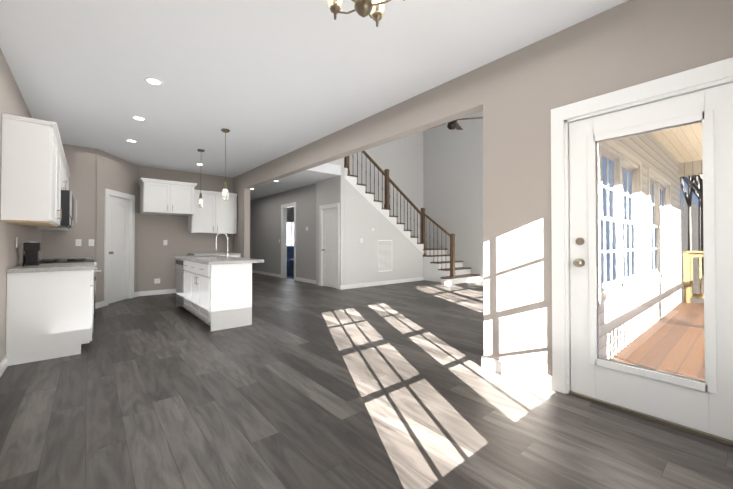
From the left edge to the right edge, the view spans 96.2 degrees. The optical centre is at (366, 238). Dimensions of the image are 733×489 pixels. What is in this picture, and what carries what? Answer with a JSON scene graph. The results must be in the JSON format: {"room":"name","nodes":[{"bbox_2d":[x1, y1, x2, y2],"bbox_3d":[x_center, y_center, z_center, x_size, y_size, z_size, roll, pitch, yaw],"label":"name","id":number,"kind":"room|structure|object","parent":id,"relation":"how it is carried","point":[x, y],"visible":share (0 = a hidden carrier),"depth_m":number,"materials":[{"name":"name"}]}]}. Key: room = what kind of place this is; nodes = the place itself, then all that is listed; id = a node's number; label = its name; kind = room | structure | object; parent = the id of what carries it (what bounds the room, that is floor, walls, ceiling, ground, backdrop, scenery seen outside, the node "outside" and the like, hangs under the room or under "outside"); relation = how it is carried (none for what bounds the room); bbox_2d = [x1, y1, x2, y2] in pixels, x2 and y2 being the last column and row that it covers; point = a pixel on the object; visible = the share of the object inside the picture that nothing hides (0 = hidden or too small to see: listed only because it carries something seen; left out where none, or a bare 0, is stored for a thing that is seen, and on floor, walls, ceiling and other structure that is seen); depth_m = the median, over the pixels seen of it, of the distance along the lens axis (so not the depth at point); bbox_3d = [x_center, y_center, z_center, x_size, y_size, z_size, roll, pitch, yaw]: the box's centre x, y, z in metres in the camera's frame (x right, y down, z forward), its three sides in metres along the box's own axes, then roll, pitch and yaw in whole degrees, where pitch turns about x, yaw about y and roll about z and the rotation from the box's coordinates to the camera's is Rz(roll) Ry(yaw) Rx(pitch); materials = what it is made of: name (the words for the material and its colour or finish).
{"room":"kitchen","nodes":[
{"label":"kitchen","id":0,"kind":"room"},
{"bbox_2d":[0,48,41,361],"bbox_3d":[-2.774,-0.222,2.272,0.140,2.800,8.110,1,-1,-40],"label":"wall","id":1,"kind":"structure","parent":0,"point":[12,101],"depth_m":3.08,"materials":[{"name":"beige paint"}]},
{"bbox_2d":[0,355,7,376],"bbox_3d":[-3.043,1.133,2.697,0.016,0.100,0.950,1,-1,-40],"label":"baseboard","id":2,"kind":"structure","parent":1,"relation":"attached to","point":[4,363],"depth_m":2.91,"materials":[{"name":"white wood"}]},
{"bbox_2d":[1,113,64,228],"bbox_3d":[-3.443,-0.610,3.427,0.319,0.902,1.250,1,-1,-40],"label":"upper cabinet","id":3,"kind":"object","parent":1,"relation":"attached to","point":[35,174],"depth_m":2.96,"materials":[{"name":"white wood"}]},
{"bbox_2d":[29,165,68,230],"bbox_3d":[-4.622,-0.594,4.823,0.319,0.902,0.885,1,-1,-40],"label":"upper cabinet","id":4,"kind":"object","parent":1,"relation":"attached to","point":[66,166],"depth_m":4.87,"materials":[{"name":"white wood"}]},
{"bbox_2d":[61,161,64,189],"bbox_3d":[-4.091,-0.826,4.197,0.319,0.452,0.760,1,-1,-40],"label":"upper cabinet","id":5,"kind":"object","parent":1,"relation":"attached to","point":[62,162],"depth_m":4.26,"materials":[{"name":"white wood"}]},
{"bbox_2d":[57,190,76,228],"bbox_3d":[-4.036,-0.359,4.232,0.456,0.472,0.760,1,-1,-40],"label":"microwave","id":6,"kind":"object","parent":5,"relation":"attached to","point":[67,208],"visible":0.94,"depth_m":4.05,"materials":[{"name":"black plastic"}]},
{"bbox_2d":[41,144,95,258],"bbox_3d":[-5.031,-0.184,5.595,0.700,2.800,0.120,1,-1,-40],"label":"wall","id":7,"kind":"structure","parent":0,"point":[81,167],"depth_m":5.62,"materials":[{"name":"beige paint"}]},
{"bbox_2d":[75,239,80,245],"bbox_3d":[-4.912,0.066,5.606,0.075,0.115,0.008,1,-1,-40],"label":"electrical outlet plate","id":8,"kind":"object","parent":7,"relation":"attached to","point":[78,241],"depth_m":5.60,"materials":[{"name":"white plastic"}]},
{"bbox_2d":[89,239,93,245],"bbox_3d":[-4.782,0.067,5.716,0.075,0.115,0.008,1,-1,-40],"label":"electrical outlet plate","id":9,"kind":"object","parent":7,"relation":"attached to","point":[91,243],"depth_m":5.71,"materials":[{"name":"white plastic"}]},
{"bbox_2d":[94,149,138,302],"bbox_3d":[-4.875,-0.174,6.433,0.120,2.800,1.384,0,-1,-8],"label":"wall","id":10,"kind":"structure","parent":0,"point":[113,172],"depth_m":6.01,"materials":[{"name":"beige paint"}]},
{"bbox_2d":[95,188,138,308],"bbox_3d":[-4.808,0.159,6.438,0.872,2.135,1.358,1,-1,-40],"label":"door frame","id":11,"kind":"structure","parent":10,"relation":"attached to","point":[131,199],"depth_m":6.37,"materials":[{"name":"white wood"}]},
{"bbox_2d":[108,196,128,303],"bbox_3d":[-4.857,0.208,6.410,0.414,2.020,0.624,1,-1,-40],"label":"pantry door","id":12,"kind":"structure","parent":10,"relation":"in","point":[118,249],"depth_m":6.42,"materials":[{"name":"white wood"}]},
{"bbox_2d":[138,166,232,291],"bbox_3d":[-4.163,-0.159,7.782,2.190,2.800,0.140,1,-1,-40],"label":"wall","id":13,"kind":"structure","parent":0,"point":[156,259],"depth_m":7.43,"materials":[{"name":"beige paint"}]},
{"bbox_2d":[154,278,159,283],"bbox_3d":[-4.629,0.936,7.275,0.110,0.110,0.008,1,-1,-40],"label":"electrical outlet plate","id":14,"kind":"object","parent":13,"relation":"attached to","point":[157,280],"depth_m":7.27,"materials":[{"name":"white plastic"}]},
{"bbox_2d":[139,289,175,295],"bbox_3d":[-4.525,1.187,7.358,0.970,0.100,0.016,1,-1,-40],"label":"baseboard","id":15,"kind":"structure","parent":13,"relation":"attached to","point":[166,291],"depth_m":7.26,"materials":[{"name":"white wood"}]},
{"bbox_2d":[138,178,193,217],"bbox_3d":[-4.329,-0.858,7.150,0.930,0.645,0.618,1,-1,-40],"label":"upper cabinet","id":16,"kind":"object","parent":13,"relation":"attached to","point":[172,198],"depth_m":6.90,"materials":[{"name":"white wood"}]},
{"bbox_2d":[188,190,236,233],"bbox_3d":[-3.675,-0.600,7.877,1.008,0.945,0.347,1,-1,-40],"label":"upper cabinet","id":17,"kind":"object","parent":13,"relation":"attached to","point":[216,214],"depth_m":7.73,"materials":[{"name":"white wood"}]},
{"bbox_2d":[250,183,315,279],"bbox_3d":[-2.921,0.379,11.024,0.140,3.800,5.500,1,-1,-40],"label":"wall","id":18,"kind":"structure","parent":0,"point":[265,226],"depth_m":10.86,"materials":[{"name":"grey paint"}]},
{"bbox_2d":[252,270,280,277],"bbox_3d":[-3.772,1.239,11.901,0.016,0.100,3.045,1,-1,-40],"label":"baseboard","id":19,"kind":"structure","parent":18,"relation":"attached to","point":[253,271],"depth_m":11.57,"materials":[{"name":"white wood"}]},
{"bbox_2d":[281,202,295,279],"bbox_3d":[-2.419,0.080,10.418,0.160,2.385,0.990,1,-1,-40],"label":"door frame","id":20,"kind":"structure","parent":18,"relation":"attached to","point":[284,207],"depth_m":10.69,"materials":[{"name":"white wood"}]},
{"bbox_2d":[295,277,318,284],"bbox_3d":[-1.679,1.211,9.413,0.030,0.100,1.481,1,-1,-40],"label":"baseboard","id":21,"kind":"structure","parent":18,"relation":"attached to","point":[296,278],"depth_m":9.47,"materials":[{"name":"white wood"}]},
{"bbox_2d":[287,207,293,246],"bbox_3d":[-2.421,-0.096,13.181,3.400,2.800,0.140,1,-1,-40],"label":"wall","id":22,"kind":"structure","parent":0,"point":[290,213],"depth_m":12.67,"materials":[{"name":"grey paint"}]},
{"bbox_2d":[287,221,293,246],"bbox_3d":[-2.890,-0.192,12.668,1.200,0.980,0.038,1,-1,-40],"label":"bedroom window","id":23,"kind":"structure","parent":22,"relation":"in","point":[290,233],"depth_m":12.62,"materials":[{"name":"white glass"}]},
{"bbox_2d":[0,0,627,199],"bbox_3d":[-2.426,-1.697,6.170,5.680,0.240,13.590,1,-1,-40],"label":"ceiling","id":24,"kind":"structure","parent":0,"point":[264,81],"depth_m":3.03,"materials":[{"name":"white paint"}]},
{"bbox_2d":[125,139,137,142],"bbox_3d":[-3.807,-1.583,5.324,0.174,0.008,0.174,0,-1,23],"label":"recessed light","id":25,"kind":"object","parent":24,"relation":"in","point":[128,140],"depth_m":5.30,"materials":[{"name":"white plastic"}]},
{"bbox_2d":[131,116,146,120],"bbox_3d":[-3.015,-1.594,4.356,0.174,0.008,0.174,-1,-1,41],"label":"recessed light","id":26,"kind":"object","parent":24,"relation":"in","point":[139,118],"depth_m":4.36,"materials":[{"name":"white plastic"}]},
{"bbox_2d":[144,77,163,85],"bbox_3d":[-2.176,-1.606,3.363,0.174,0.008,0.174,0,-1,23],"label":"recessed light","id":27,"kind":"object","parent":24,"relation":"in","point":[153,81],"depth_m":3.36,"materials":[{"name":"white plastic"}]},
{"bbox_2d":[197,149,204,207],"bbox_3d":[-2.946,-1.063,5.848,0.120,1.035,0.120,1,-1,-40],"label":"pendant light","id":28,"kind":"object","parent":24,"relation":"hanging from","point":[200,196],"visible":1,"depth_m":5.83,"materials":[{"name":"glass"}]},
{"bbox_2d":[221,128,229,199],"bbox_3d":[-2.062,-1.076,4.802,0.120,1.035,0.120,1,-1,-40],"label":"pendant light","id":29,"kind":"object","parent":24,"relation":"hanging from","point":[225,131],"visible":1,"depth_m":4.79,"materials":[{"name":"glass"}]},
{"bbox_2d":[328,0,403,26],"bbox_3d":[-0.029,-1.365,1.638,0.457,0.530,0.459,1,-1,-40],"label":"chandelier","id":30,"kind":"object","parent":24,"relation":"hanging from","point":[373,10],"visible":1,"depth_m":1.74,"materials":[{"name":"gold metal"}]},
{"bbox_2d":[319,157,343,284],"bbox_3d":[-0.915,-1.550,8.486,0.100,5.600,1.000,1,-1,-40],"label":"wall","id":31,"kind":"structure","parent":0,"point":[331,190],"depth_m":8.12,"materials":[{"name":"grey paint"}]},
{"bbox_2d":[319,203,338,288],"bbox_3d":[-0.923,0.182,8.460,0.120,2.135,0.890,1,-1,-40],"label":"trim","id":32,"kind":"structure","parent":31,"relation":"attached to","point":[329,206],"depth_m":8.69,"materials":[{"name":"white wood"}]},
{"bbox_2d":[322,208,336,287],"bbox_3d":[-0.951,0.231,8.436,0.108,2.020,0.680,1,-1,-40],"label":"closet door","id":33,"kind":"structure","parent":31,"relation":"in","point":[329,249],"depth_m":8.45,"materials":[{"name":"white wood"}]},
{"bbox_2d":[328,158,340,165],"bbox_3d":[-1.356,-3.081,7.569,1.780,2.560,0.140,1,-1,-40],"label":"wall","id":34,"kind":"structure","parent":0,"point":[337,162],"depth_m":7.99,"materials":[{"name":"white paint"}]},
{"bbox_2d":[0,273,732,488],"bbox_3d":[-0.945,1.288,7.512,10.040,0.100,14.000,1,-1,-40],"label":"floor","id":35,"kind":"structure","parent":0,"point":[299,385],"depth_m":2.23,"materials":[{"name":"grey wood"}]},
{"bbox_2d":[6,269,93,365],"bbox_3d":[-3.291,0.759,3.464,0.617,0.864,0.535,1,-1,-40],"label":"base cabinet","id":36,"kind":"object","parent":35,"relation":"on","point":[49,308],"depth_m":3.24,"materials":[{"name":"wood"}]},
{"bbox_2d":[6,262,93,272],"bbox_3d":[-3.409,0.309,3.621,0.632,0.040,0.980,1,-1,-40],"label":"countertop","id":37,"kind":"structure","parent":36,"relation":"on","point":[49,267],"depth_m":3.32,"materials":[{"name":"grey stone"}]},
{"bbox_2d":[23,242,41,265],"bbox_3d":[-3.654,0.160,3.600,0.125,0.257,0.210,1,-1,-40],"label":"coffee maker","id":38,"kind":"object","parent":37,"relation":"on","point":[31,249],"visible":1,"depth_m":3.55,"materials":[{"name":"black plastic"}]},
{"bbox_2d":[39,257,92,259],"bbox_3d":[-4.615,0.325,5.048,0.632,0.040,1.236,1,-1,-40],"label":"countertop","id":39,"kind":"structure","parent":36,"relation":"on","point":[61,258],"depth_m":5.07,"materials":[{"name":"grey stone"}]},
{"bbox_2d":[39,258,100,332],"bbox_3d":[-3.935,0.689,4.312,0.692,1.025,0.750,1,-1,-40],"label":"range","id":40,"kind":"object","parent":35,"relation":"on","point":[69,261],"visible":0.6,"depth_m":4.20,"materials":[{"name":"silver metal"}]},
{"bbox_2d":[174,257,251,330],"bbox_3d":[-2.535,0.779,5.238,0.607,0.865,2.166,1,-1,-40],"label":"kitchen island","id":41,"kind":"object","parent":35,"relation":"on","point":[214,292],"depth_m":4.49,"materials":[{"name":"wood"}]},
{"bbox_2d":[182,257,257,264],"bbox_3d":[-2.461,0.328,5.306,0.740,0.040,2.230,1,-1,-40],"label":"island countertop","id":42,"kind":"structure","parent":41,"relation":"on","point":[209,260],"depth_m":4.59,"materials":[{"name":"grey stone"}]},
{"bbox_2d":[188,252,241,256],"bbox_3d":[-3.571,0.789,7.748,1.025,0.905,0.652,1,-1,-40],"label":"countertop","id":43,"kind":"structure","parent":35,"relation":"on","point":[233,254],"depth_m":7.55,"materials":[{"name":"stone"}]},
{"bbox_2d":[344,150,479,284],"bbox_3d":[1.116,-0.832,9.405,4.192,4.185,2.198,1,-1,-40],"label":"staircase","id":44,"kind":"structure","parent":35,"relation":"on","point":[366,212],"depth_m":9.01,"materials":[{"name":"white wood"}]},
{"bbox_2d":[377,240,391,271],"bbox_3d":[0.505,0.466,8.998,0.560,0.860,0.012,1,-1,-40],"label":"air vent grille","id":45,"kind":"object","parent":44,"relation":"attached to","point":[384,255],"visible":1,"depth_m":8.98,"materials":[{"name":"white metal"}]},
{"bbox_2d":[316,131,422,284],"bbox_3d":[0.375,-1.529,10.322,4.440,5.600,0.140,1,-1,-40],"label":"wall","id":46,"kind":"structure","parent":0,"point":[401,159],"depth_m":10.79,"materials":[{"name":"grey paint"}]},
{"bbox_2d":[339,277,423,289],"bbox_3d":[0.549,1.206,9.033,3.116,0.100,0.026,1,-1,-40],"label":"baseboard","id":47,"kind":"structure","parent":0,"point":[341,287],"depth_m":8.82,"materials":[{"name":"white wood"}]},
{"bbox_2d":[423,111,483,280],"bbox_3d":[4.134,-1.542,9.204,0.140,5.600,6.700,1,-1,-40],"label":"wall","id":48,"kind":"structure","parent":0,"point":[452,181],"depth_m":10.54,"materials":[{"name":"grey paint"}]},
{"bbox_2d":[233,0,732,375],"bbox_3d":[-0.447,-0.191,4.972,0.140,2.800,9.230,1,-1,-40],"label":"wall","id":49,"kind":"structure","parent":0,"point":[516,97],"depth_m":2.75,"materials":[{"name":"beige paint"}]},
{"bbox_2d":[481,355,552,389],"bbox_3d":[1.265,1.134,2.809,0.016,0.100,0.611,1,-1,-40],"label":"baseboard","id":50,"kind":"structure","parent":49,"relation":"attached to","point":[530,376],"depth_m":2.78,"materials":[{"name":"white wood"}]},
{"bbox_2d":[551,57,732,445],"bbox_3d":[1.891,0.077,2.217,0.200,2.200,1.120,1,-1,-40],"label":"door frame","id":51,"kind":"structure","parent":49,"relation":"attached to","point":[712,75],"depth_m":2.51,"materials":[{"name":"white wood"}]},
{"bbox_2d":[569,83,732,440],"bbox_3d":[1.841,0.132,2.168,0.133,2.050,0.901,1,-1,-40],"label":"door","id":52,"kind":"structure","parent":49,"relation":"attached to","point":[705,405],"depth_m":2.12,"materials":[{"name":"white metal"}]},
{"bbox_3d":[-1.183,1.280,11.592,3.260,0.012,3.860,1,-1,-40],"label":"floor","id":53,"kind":"structure","parent":0,"visible":0},
{"bbox_2d":[287,246,293,274],"bbox_3d":[-2.292,0.788,12.336,1.800,0.988,1.100,1,-1,-40],"label":"bed","id":54,"kind":"object","parent":53,"relation":"on","point":[290,260],"visible":0.12,"depth_m":11.50,"materials":[{"name":"fabric"}]},
{"bbox_3d":[3.928,-1.594,4.737,6.220,5.600,0.140,1,-1,-40],"label":"wall","id":55,"kind":"structure","parent":0,"visible":0},
{"bbox_2d":[598,140,671,301],"bbox_3d":[3.715,-0.196,4.540,4.130,1.630,0.222,1,-1,-40],"label":"room window","id":56,"kind":"structure","parent":55,"relation":"in","point":[632,237],"depth_m":4.03,"materials":[{"name":"glass"}]},
{"bbox_2d":[599,133,681,358],"bbox_3d":[3.988,-1.345,4.680,6.240,6.100,0.020,1,-1,-40],"label":"siding","id":57,"kind":"object","parent":55,"relation":"attached to","point":[673,177],"depth_m":4.54,"materials":[{"name":"white wood"}]},
{"bbox_3d":[1.758,-4.415,7.230,6.360,0.100,6.700,1,-1,-40],"label":"ceiling","id":58,"kind":"structure","parent":0,"visible":0},
{"bbox_2d":[427,117,482,129],"bbox_3d":[1.706,-3.296,6.714,1.295,2.150,1.245,1,-1,-40],"label":"ceiling fan","id":59,"kind":"object","parent":58,"relation":"hanging from","point":[452,125],"visible":0.4,"depth_m":6.63,"materials":[{"name":"brown metal"}]},
{"label":"outside","id":60,"kind":"structure","parent":0,"visible":0},
{"bbox_2d":[611,301,704,379],"bbox_3d":[4.577,1.293,4.021,6.330,0.090,1.700,1,-1,-40],"label":"deck","id":61,"kind":"object","parent":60,"point":[682,346],"depth_m":3.84,"materials":[{"name":"brown wood"}]},
{"bbox_2d":[683,251,703,302],"bbox_3d":[6.910,0.754,6.077,0.140,1.035,1.510,1,-1,-40],"label":"porch railing","id":62,"kind":"object","parent":61,"relation":"on","point":[690,255],"depth_m":6.56,"materials":[{"name":"yellow wood"}]},
{"bbox_2d":[680,188,697,254],"bbox_3d":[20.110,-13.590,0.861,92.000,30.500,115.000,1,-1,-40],"label":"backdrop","id":63,"kind":"structure","parent":60,"point":[695,218],"depth_m":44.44,"materials":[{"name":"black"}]},
{"bbox_2d":[681,255,703,302],"bbox_3d":[25.964,1.880,15.447,120.000,0.100,110.000,1,-1,-40],"label":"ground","id":64,"kind":"structure","parent":60,"point":[694,280],"depth_m":13.93,"materials":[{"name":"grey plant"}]},
{"bbox_2d":[680,175,693,250],"bbox_3d":[20.458,-5.353,21.330,9.019,14.503,7.358,1,-1,-40],"label":"tree","id":65,"kind":"object","parent":64,"relation":"on","point":[689,204],"depth_m":20.60,"materials":[{"name":"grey plant"}]},
{"bbox_2d":[682,174,702,249],"bbox_3d":[19.368,-6.625,20.361,8.529,17.024,13.104,1,-1,-40],"label":"tree","id":66,"kind":"object","parent":64,"relation":"on","point":[693,184],"depth_m":19.24,"materials":[{"name":"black plant"}]},
{"bbox_2d":[684,175,700,264],"bbox_3d":[24.584,-7.035,24.163,10.802,17.932,11.920,1,-1,-40],"label":"tree","id":67,"kind":"object","parent":64,"relation":"on","point":[699,213],"depth_m":23.79,"materials":[{"name":"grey plant"}]},
{"bbox_2d":[697,175,703,274],"bbox_3d":[16.019,-6.290,16.450,11.321,16.262,9.739,1,-1,-40],"label":"tree","id":68,"kind":"object","parent":64,"relation":"on","point":[699,178],"depth_m":16.68,"materials":[{"name":"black plant"}]},
{"bbox_3d":[5.066,-0.034,3.442,6.290,2.550,0.140,1,-1,-40],"label":"porch column","id":69,"kind":"structure","parent":0,"visible":0},
{"bbox_2d":[679,160,702,176],"bbox_3d":[4.583,-1.427,4.045,6.330,0.250,1.720,1,-1,-40],"label":"beam","id":70,"kind":"structure","parent":69,"relation":"on","point":[699,164],"depth_m":6.48,"materials":[{"name":"beige wood"}]},
{"bbox_2d":[651,123,702,162],"bbox_3d":[4.654,-1.602,4.041,6.430,0.100,1.820,1,-1,-40],"label":"porch ceiling","id":71,"kind":"structure","parent":70,"relation":"on","point":[671,149],"depth_m":5.20,"materials":[{"name":"beige wood"}]}
]}

